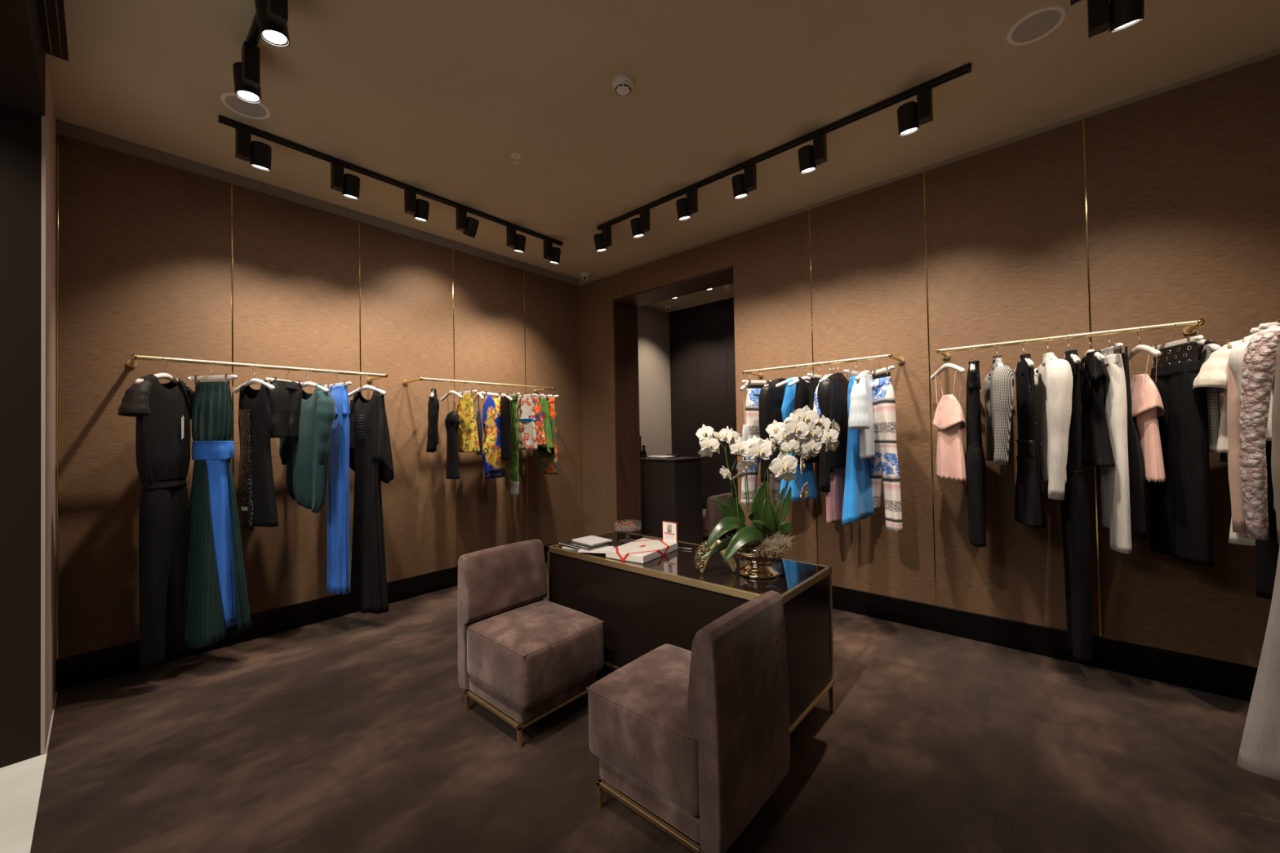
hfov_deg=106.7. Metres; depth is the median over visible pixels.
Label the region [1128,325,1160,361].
clothes hanger
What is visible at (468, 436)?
skirt
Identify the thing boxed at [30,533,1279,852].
floor
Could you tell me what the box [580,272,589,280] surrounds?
security camera
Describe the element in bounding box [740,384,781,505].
trousers
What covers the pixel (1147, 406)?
dress
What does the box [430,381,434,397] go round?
clothes hanger
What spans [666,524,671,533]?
photo
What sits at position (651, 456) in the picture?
paper stack
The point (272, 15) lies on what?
track spotlight
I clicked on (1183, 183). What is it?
wall
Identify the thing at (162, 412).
jumpsuit
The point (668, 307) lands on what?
security camera
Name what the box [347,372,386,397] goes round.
clothes hanger
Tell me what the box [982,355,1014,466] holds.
jacket
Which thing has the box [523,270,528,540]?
trim
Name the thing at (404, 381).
rail
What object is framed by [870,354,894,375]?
hanger
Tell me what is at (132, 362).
rail
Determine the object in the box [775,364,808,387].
clothes hanger
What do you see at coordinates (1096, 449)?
dress
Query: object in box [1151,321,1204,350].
hanger
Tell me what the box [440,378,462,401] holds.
clothes hanger
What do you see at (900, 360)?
rail
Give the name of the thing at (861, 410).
pale top
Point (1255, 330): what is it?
hanger
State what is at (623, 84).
smoke detector
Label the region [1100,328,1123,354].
hanger
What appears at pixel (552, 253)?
track spotlight
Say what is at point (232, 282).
trim
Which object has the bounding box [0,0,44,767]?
wall
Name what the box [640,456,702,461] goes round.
countertop
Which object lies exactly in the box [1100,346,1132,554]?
trousers
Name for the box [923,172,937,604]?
trim
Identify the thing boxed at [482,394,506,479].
floral dress
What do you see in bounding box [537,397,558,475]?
trousers
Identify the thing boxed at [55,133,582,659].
wall
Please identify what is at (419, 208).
track spotlight
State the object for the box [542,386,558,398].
hanger
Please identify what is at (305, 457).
green top
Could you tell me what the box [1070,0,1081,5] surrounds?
track
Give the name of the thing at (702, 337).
wall
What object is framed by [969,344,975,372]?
clothes hanger
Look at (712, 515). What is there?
lounge chair
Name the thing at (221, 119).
track
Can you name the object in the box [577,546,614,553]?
booklet
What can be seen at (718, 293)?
ceiling
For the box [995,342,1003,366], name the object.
clothes hanger
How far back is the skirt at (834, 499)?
3.53 m
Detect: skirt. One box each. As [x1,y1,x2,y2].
[456,393,479,452]
[533,397,546,445]
[537,398,554,454]
[825,373,845,523]
[1228,517,1255,546]
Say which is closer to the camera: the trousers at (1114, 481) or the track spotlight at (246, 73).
the track spotlight at (246, 73)
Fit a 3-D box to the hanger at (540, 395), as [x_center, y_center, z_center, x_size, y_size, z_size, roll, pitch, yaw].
[-1.136,-0.360,5.076,0.027,0.157,0.379,0,-1,-45]
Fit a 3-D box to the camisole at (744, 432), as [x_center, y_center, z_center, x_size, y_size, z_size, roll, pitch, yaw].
[0.925,0.106,4.041,0.081,0.900,0.273,-2,-1,36]
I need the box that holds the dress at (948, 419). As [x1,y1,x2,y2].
[932,369,967,481]
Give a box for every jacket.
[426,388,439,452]
[758,377,786,483]
[817,373,848,492]
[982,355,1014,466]
[1228,332,1272,440]
[1239,323,1279,540]
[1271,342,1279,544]
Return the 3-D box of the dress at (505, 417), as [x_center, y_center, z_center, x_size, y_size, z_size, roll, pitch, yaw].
[-1.376,0.005,4.790,0.083,0.651,0.332,0,-1,-37]
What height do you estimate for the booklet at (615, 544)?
0.005 m
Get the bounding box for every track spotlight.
[232,40,262,103]
[233,124,271,171]
[254,0,289,47]
[328,160,359,199]
[403,187,429,222]
[455,206,479,237]
[506,224,525,253]
[542,238,560,264]
[593,224,611,252]
[630,207,649,237]
[675,186,697,220]
[731,160,756,199]
[797,130,827,173]
[897,84,933,136]
[1087,0,1144,37]
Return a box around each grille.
[225,95,266,116]
[1011,9,1061,41]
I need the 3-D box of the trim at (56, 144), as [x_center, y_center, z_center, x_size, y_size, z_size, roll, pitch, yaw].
[-3.510,-0.166,2.865,0.012,3.112,0.012,-2,-1,41]
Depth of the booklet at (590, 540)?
3.06 m
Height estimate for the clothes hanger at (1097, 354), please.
0.196 m
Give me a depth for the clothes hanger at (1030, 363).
2.77 m
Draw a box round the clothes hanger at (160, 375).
[134,355,188,386]
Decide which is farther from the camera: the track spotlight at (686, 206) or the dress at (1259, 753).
the track spotlight at (686, 206)
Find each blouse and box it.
[794,377,818,463]
[813,374,833,472]
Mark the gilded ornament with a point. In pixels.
(701, 551)
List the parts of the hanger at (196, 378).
knob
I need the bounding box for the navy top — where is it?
[475,395,482,454]
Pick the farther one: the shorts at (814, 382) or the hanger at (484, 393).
the hanger at (484, 393)
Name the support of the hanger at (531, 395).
hanging from the rail at (404, 381)
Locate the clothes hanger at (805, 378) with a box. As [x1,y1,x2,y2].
[788,363,810,386]
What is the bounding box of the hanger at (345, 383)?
[324,369,351,389]
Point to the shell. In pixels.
(1212, 393)
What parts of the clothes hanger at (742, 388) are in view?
arm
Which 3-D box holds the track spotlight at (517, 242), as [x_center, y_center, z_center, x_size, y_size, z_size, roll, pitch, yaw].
[-1.137,-1.716,4.354,0.131,0.221,0.182,-2,-1,41]
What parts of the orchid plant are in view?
flower, flower, flower, flower, stem, flower, flower, stem, flower, flower, stem, flower, flower, stem, flower, flower, flower, flower, flower, flower, flower, flower, stem, flower, flower, flower, flower, stem, flower, flower, flower, flower, flower, flower, flower, flower, flower, flower, flower, flower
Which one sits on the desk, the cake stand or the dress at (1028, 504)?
the cake stand
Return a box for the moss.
[726,529,795,557]
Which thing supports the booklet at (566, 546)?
on the desk
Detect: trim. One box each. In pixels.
[40,50,56,754]
[55,48,1279,285]
[55,142,58,659]
[231,185,234,479]
[358,222,361,394]
[452,249,457,566]
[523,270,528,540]
[577,285,582,537]
[665,257,666,282]
[721,239,723,267]
[808,209,818,564]
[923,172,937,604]
[1082,119,1102,636]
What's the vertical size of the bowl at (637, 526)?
0.063 m
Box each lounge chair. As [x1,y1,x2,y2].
[457,539,604,748]
[586,590,790,852]
[702,493,733,537]
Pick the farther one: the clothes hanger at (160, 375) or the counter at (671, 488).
the counter at (671, 488)
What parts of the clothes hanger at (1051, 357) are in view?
arm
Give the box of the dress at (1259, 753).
[1236,545,1279,780]
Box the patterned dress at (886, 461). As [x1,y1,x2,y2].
[868,372,902,532]
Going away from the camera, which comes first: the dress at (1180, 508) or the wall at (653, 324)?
the dress at (1180, 508)
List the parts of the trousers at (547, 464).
leg, leg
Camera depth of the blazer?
2.63 m
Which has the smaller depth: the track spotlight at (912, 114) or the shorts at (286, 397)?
the track spotlight at (912, 114)
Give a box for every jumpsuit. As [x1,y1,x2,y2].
[117,373,194,668]
[1060,349,1093,663]
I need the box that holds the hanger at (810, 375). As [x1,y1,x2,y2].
[806,361,824,378]
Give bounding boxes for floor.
[0,691,57,852]
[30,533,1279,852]
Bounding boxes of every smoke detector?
[612,74,633,96]
[724,284,731,289]
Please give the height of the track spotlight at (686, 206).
0.221 m
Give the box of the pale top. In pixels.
[848,371,875,458]
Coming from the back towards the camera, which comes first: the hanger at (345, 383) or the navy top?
the navy top
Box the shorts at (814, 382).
[808,377,821,410]
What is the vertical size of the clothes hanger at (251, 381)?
0.196 m
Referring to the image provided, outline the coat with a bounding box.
[1226,338,1246,533]
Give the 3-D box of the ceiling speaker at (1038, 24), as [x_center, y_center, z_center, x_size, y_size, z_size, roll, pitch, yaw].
[1.907,-1.927,2.292,0.224,0.005,0.224,-2,-1,41]
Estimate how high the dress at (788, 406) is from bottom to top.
0.966 m
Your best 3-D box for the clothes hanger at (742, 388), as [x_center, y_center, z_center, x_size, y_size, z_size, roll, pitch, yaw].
[0.945,-0.394,4.101,0.034,0.196,0.430,-2,-1,31]
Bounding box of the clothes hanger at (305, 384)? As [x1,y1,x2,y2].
[300,367,328,392]
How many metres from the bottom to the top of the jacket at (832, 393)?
0.880 m
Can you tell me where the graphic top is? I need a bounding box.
[517,397,537,449]
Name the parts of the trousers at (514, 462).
leg, leg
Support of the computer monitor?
on the counter at (671, 488)
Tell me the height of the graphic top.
0.540 m
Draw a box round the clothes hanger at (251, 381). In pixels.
[233,363,275,392]
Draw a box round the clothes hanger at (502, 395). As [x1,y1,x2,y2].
[500,382,512,400]
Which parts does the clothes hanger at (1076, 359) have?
arm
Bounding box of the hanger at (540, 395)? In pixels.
[526,385,543,399]
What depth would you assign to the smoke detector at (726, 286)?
6.23 m
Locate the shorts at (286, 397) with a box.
[267,379,304,438]
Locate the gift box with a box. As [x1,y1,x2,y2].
[605,537,677,564]
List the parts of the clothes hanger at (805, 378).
arm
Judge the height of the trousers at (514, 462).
1.022 m
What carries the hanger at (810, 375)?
hanging from the rail at (900, 360)
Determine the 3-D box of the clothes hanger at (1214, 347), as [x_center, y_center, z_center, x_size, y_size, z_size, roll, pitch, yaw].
[2.867,-0.456,2.447,0.034,0.196,0.430,-2,-1,31]
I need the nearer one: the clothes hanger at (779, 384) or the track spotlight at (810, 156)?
the track spotlight at (810, 156)
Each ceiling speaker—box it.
[220,92,271,119]
[1006,4,1066,45]
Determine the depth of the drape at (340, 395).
3.60 m
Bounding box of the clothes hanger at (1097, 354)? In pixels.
[1080,331,1105,363]
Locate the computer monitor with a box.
[640,435,643,457]
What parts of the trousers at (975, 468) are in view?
leg, leg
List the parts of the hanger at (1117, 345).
knob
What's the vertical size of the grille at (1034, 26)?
0.001 m
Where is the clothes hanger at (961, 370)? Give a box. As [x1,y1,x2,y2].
[930,347,964,380]
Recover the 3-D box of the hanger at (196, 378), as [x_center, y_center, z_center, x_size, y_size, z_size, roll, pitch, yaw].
[-2.813,-0.359,3.128,0.379,0.157,0.027,-1,-1,9]
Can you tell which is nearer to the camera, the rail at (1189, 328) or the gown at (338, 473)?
the rail at (1189, 328)
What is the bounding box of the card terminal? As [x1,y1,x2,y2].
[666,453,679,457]
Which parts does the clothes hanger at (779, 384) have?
arm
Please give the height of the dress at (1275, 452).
0.900 m
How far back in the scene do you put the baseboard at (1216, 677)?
3.01 m
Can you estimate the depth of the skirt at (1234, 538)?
2.19 m
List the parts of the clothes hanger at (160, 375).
arm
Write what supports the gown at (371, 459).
hanging from the clothes hanger at (365, 387)
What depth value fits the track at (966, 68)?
3.09 m
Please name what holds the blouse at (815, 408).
hanging from the clothes hanger
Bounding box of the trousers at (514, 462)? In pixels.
[509,395,519,497]
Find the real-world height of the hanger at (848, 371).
0.157 m
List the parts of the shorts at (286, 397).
leg, leg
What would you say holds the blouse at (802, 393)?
hanging from the clothes hanger at (805, 378)
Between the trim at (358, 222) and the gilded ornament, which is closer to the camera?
the gilded ornament
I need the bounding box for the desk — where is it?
[546,530,835,734]
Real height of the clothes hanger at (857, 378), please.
0.196 m
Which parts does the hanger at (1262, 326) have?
knob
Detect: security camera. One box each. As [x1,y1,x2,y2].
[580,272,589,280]
[664,305,671,311]
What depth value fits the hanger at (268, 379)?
3.34 m
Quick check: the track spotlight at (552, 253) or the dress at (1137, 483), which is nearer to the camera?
the dress at (1137, 483)
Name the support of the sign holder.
on the desk
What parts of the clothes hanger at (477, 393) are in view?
arm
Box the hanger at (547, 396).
[533,386,551,399]
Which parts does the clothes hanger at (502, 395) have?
arm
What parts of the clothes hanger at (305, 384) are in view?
arm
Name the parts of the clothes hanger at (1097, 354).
arm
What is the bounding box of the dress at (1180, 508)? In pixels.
[1149,342,1213,566]
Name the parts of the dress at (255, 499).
sequin panel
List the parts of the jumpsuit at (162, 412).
leg, leg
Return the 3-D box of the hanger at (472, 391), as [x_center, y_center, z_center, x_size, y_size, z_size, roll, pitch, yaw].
[-1.650,-0.360,4.492,0.379,0.157,0.026,-2,-1,39]
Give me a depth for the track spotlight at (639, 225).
4.03 m
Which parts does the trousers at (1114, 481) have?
leg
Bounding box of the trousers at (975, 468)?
[965,360,986,546]
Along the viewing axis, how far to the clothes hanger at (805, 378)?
3.70 m
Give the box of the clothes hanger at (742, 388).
[740,369,753,390]
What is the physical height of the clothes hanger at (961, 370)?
0.196 m
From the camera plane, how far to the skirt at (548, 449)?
5.04 m
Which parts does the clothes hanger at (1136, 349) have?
arm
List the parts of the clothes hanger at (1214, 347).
arm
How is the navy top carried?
hanging from the clothes hanger at (477, 393)
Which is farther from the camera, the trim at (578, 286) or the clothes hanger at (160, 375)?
the trim at (578, 286)
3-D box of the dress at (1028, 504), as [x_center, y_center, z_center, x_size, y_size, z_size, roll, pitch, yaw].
[2.354,0.074,2.906,0.123,1.016,0.377,-2,-1,32]
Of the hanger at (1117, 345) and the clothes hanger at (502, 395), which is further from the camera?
the clothes hanger at (502, 395)
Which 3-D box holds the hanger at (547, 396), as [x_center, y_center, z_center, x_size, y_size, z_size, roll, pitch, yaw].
[-1.078,-0.360,5.141,0.379,0.157,0.026,-2,-1,39]
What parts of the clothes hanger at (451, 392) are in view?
arm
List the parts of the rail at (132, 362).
wall arm, wall arm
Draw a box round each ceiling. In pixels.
[46,0,1279,280]
[644,283,733,312]
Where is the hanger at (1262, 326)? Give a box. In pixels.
[1257,319,1279,329]
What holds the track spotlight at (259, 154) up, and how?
attached to the track at (221, 119)
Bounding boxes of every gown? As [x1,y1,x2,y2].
[183,381,251,649]
[326,384,351,595]
[349,386,394,613]
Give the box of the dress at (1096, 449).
[1080,349,1115,466]
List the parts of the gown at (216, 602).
sash, panel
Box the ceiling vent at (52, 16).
[37,0,68,61]
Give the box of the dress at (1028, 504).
[1013,353,1045,527]
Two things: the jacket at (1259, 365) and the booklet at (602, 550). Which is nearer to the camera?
the jacket at (1259, 365)
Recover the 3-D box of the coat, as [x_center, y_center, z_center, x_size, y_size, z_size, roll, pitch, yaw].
[2.893,0.012,2.040,0.484,0.932,0.110,-2,-1,41]
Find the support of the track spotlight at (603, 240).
attached to the track at (966, 68)
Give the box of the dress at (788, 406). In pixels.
[779,377,818,500]
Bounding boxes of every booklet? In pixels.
[559,539,608,551]
[561,545,580,551]
[572,535,612,545]
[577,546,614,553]
[604,541,622,547]
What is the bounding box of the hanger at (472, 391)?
[457,380,476,397]
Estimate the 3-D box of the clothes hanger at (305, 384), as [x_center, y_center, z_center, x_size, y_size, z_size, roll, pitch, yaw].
[-2.461,-0.340,3.525,0.430,0.196,0.034,-1,-1,19]
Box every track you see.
[217,114,563,245]
[245,12,260,46]
[596,62,971,230]
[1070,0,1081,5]
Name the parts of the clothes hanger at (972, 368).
arm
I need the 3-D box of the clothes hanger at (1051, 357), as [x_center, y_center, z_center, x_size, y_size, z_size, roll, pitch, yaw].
[2.428,-0.442,2.833,0.034,0.196,0.430,-2,-1,29]
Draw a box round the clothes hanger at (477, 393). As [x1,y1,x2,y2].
[472,381,484,402]
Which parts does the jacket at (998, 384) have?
neck trim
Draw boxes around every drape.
[329,385,351,415]
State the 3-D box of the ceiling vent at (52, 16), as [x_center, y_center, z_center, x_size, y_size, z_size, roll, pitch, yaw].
[-2.295,-1.855,1.834,1.600,0.008,0.074,-2,-1,41]
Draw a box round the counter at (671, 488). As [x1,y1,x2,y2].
[640,456,702,544]
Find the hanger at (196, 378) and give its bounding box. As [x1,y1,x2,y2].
[187,360,237,384]
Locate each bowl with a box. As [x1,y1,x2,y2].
[612,519,641,533]
[733,538,786,579]
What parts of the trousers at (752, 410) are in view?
leg, leg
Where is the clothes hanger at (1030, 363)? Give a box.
[1013,338,1034,373]
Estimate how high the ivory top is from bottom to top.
0.562 m
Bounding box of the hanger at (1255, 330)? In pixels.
[1249,327,1261,333]
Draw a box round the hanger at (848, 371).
[843,357,862,377]
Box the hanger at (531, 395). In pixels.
[518,384,537,399]
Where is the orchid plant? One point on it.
(804, 427)
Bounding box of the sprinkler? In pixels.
[511,153,520,164]
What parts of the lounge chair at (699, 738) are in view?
leg, seat, seat, frame, backrest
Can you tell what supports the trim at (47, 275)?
attached to the wall at (22, 50)
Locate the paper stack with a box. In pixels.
[647,455,674,457]
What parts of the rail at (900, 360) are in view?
wall arm, wall arm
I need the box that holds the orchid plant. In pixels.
[695,404,839,563]
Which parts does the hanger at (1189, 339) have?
knob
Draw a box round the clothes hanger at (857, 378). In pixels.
[854,355,871,381]
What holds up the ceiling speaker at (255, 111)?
attached to the ceiling at (437, 97)
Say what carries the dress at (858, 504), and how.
hanging from the hanger at (848, 371)
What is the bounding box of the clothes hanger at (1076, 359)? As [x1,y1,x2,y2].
[1062,333,1080,363]
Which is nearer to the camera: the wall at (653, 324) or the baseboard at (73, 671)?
the baseboard at (73, 671)
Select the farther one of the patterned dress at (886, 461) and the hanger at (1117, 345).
the patterned dress at (886, 461)
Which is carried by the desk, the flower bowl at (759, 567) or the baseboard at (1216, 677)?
the flower bowl at (759, 567)
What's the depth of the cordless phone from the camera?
6.49 m
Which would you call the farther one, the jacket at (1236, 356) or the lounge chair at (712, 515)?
the lounge chair at (712, 515)
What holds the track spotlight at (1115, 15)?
attached to the track at (1072, 2)
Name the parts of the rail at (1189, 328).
wall arm, wall arm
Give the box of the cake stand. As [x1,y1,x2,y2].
[612,519,641,542]
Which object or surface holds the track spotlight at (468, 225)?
attached to the track at (221, 119)
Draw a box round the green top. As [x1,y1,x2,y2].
[279,383,335,513]
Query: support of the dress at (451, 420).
hanging from the clothes hanger at (451, 392)
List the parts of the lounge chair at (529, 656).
leg, backrest, leg, frame, seat, seat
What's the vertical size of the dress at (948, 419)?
0.738 m
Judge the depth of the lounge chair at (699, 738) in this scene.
1.68 m
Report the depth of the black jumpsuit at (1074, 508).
2.65 m
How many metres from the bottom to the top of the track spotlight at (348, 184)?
0.221 m
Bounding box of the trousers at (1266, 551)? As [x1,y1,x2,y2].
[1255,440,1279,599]
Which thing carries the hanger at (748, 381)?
hanging from the rail at (900, 360)
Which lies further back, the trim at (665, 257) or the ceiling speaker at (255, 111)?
the trim at (665, 257)
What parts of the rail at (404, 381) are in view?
wall arm, wall arm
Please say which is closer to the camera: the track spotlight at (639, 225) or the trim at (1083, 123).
the trim at (1083, 123)
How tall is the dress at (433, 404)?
0.560 m
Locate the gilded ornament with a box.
[693,539,736,573]
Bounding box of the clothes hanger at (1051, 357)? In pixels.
[1036,335,1056,371]
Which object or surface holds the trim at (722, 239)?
attached to the wall at (1183, 183)
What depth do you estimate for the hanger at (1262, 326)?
2.07 m
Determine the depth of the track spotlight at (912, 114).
2.67 m
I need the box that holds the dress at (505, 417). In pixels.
[500,394,511,459]
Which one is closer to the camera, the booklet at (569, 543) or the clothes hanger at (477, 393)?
the booklet at (569, 543)
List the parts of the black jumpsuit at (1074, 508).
leg, leg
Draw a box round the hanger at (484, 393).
[480,382,502,398]
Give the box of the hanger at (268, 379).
[266,365,302,383]
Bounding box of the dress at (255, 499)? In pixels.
[236,380,278,529]
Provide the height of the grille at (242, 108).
0.001 m
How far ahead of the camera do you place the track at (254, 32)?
2.23 m
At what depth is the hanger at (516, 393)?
4.80 m
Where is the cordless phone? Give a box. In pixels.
[641,444,646,457]
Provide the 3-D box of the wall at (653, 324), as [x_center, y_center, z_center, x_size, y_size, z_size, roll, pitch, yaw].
[-0.031,-0.169,7.055,0.090,3.500,1.720,-2,-1,41]
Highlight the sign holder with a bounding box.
[662,520,679,550]
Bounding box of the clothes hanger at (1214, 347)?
[1195,319,1221,351]
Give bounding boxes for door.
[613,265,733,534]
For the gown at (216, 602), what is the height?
1.705 m
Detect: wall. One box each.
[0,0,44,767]
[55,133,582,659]
[578,53,1279,667]
[637,305,671,456]
[669,297,738,533]
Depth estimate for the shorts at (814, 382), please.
3.60 m
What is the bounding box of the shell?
[1197,339,1220,452]
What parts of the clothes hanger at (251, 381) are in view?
arm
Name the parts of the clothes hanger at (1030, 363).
arm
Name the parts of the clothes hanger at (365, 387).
arm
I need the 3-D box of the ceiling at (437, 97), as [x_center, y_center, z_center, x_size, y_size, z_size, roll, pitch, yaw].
[0.030,-1.961,2.541,5.602,0.140,4.210,-2,-1,41]
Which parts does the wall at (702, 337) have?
door, door, door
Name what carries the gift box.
on the desk
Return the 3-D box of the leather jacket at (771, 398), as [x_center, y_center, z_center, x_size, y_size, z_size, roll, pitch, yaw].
[1.171,0.027,3.904,0.514,0.840,0.116,0,-1,-35]
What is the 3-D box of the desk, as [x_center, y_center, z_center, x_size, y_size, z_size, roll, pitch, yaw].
[0.210,1.133,2.782,1.587,0.755,0.630,-2,-1,41]
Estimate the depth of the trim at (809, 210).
4.05 m
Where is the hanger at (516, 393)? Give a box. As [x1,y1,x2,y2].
[508,383,519,398]
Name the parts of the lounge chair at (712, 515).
seat, seat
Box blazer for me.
[1034,352,1072,500]
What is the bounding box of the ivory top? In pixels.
[1192,339,1241,453]
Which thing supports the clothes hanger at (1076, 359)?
hanging from the rail at (1189, 328)
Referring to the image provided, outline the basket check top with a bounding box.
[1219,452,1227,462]
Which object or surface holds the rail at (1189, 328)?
attached to the wall at (1183, 183)
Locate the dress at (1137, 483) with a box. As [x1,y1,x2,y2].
[1120,346,1146,538]
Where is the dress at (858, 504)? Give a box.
[841,375,875,524]
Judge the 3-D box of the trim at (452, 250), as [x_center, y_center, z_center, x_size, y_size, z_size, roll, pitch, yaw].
[-1.853,-0.195,4.755,0.008,3.168,0.009,-2,-1,41]
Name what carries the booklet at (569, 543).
on the booklet at (602, 550)
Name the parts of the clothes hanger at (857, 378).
arm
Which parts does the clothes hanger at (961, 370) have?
arm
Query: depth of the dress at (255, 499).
3.23 m
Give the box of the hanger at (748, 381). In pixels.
[742,368,773,386]
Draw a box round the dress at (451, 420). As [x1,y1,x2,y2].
[444,395,459,479]
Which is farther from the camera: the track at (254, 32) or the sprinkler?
the sprinkler
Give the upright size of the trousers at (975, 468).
1.153 m
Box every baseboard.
[55,542,559,692]
[831,585,1257,702]
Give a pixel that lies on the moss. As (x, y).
(773, 541)
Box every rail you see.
[126,354,388,382]
[402,377,555,392]
[742,353,904,377]
[935,319,1204,359]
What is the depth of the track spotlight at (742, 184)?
3.38 m

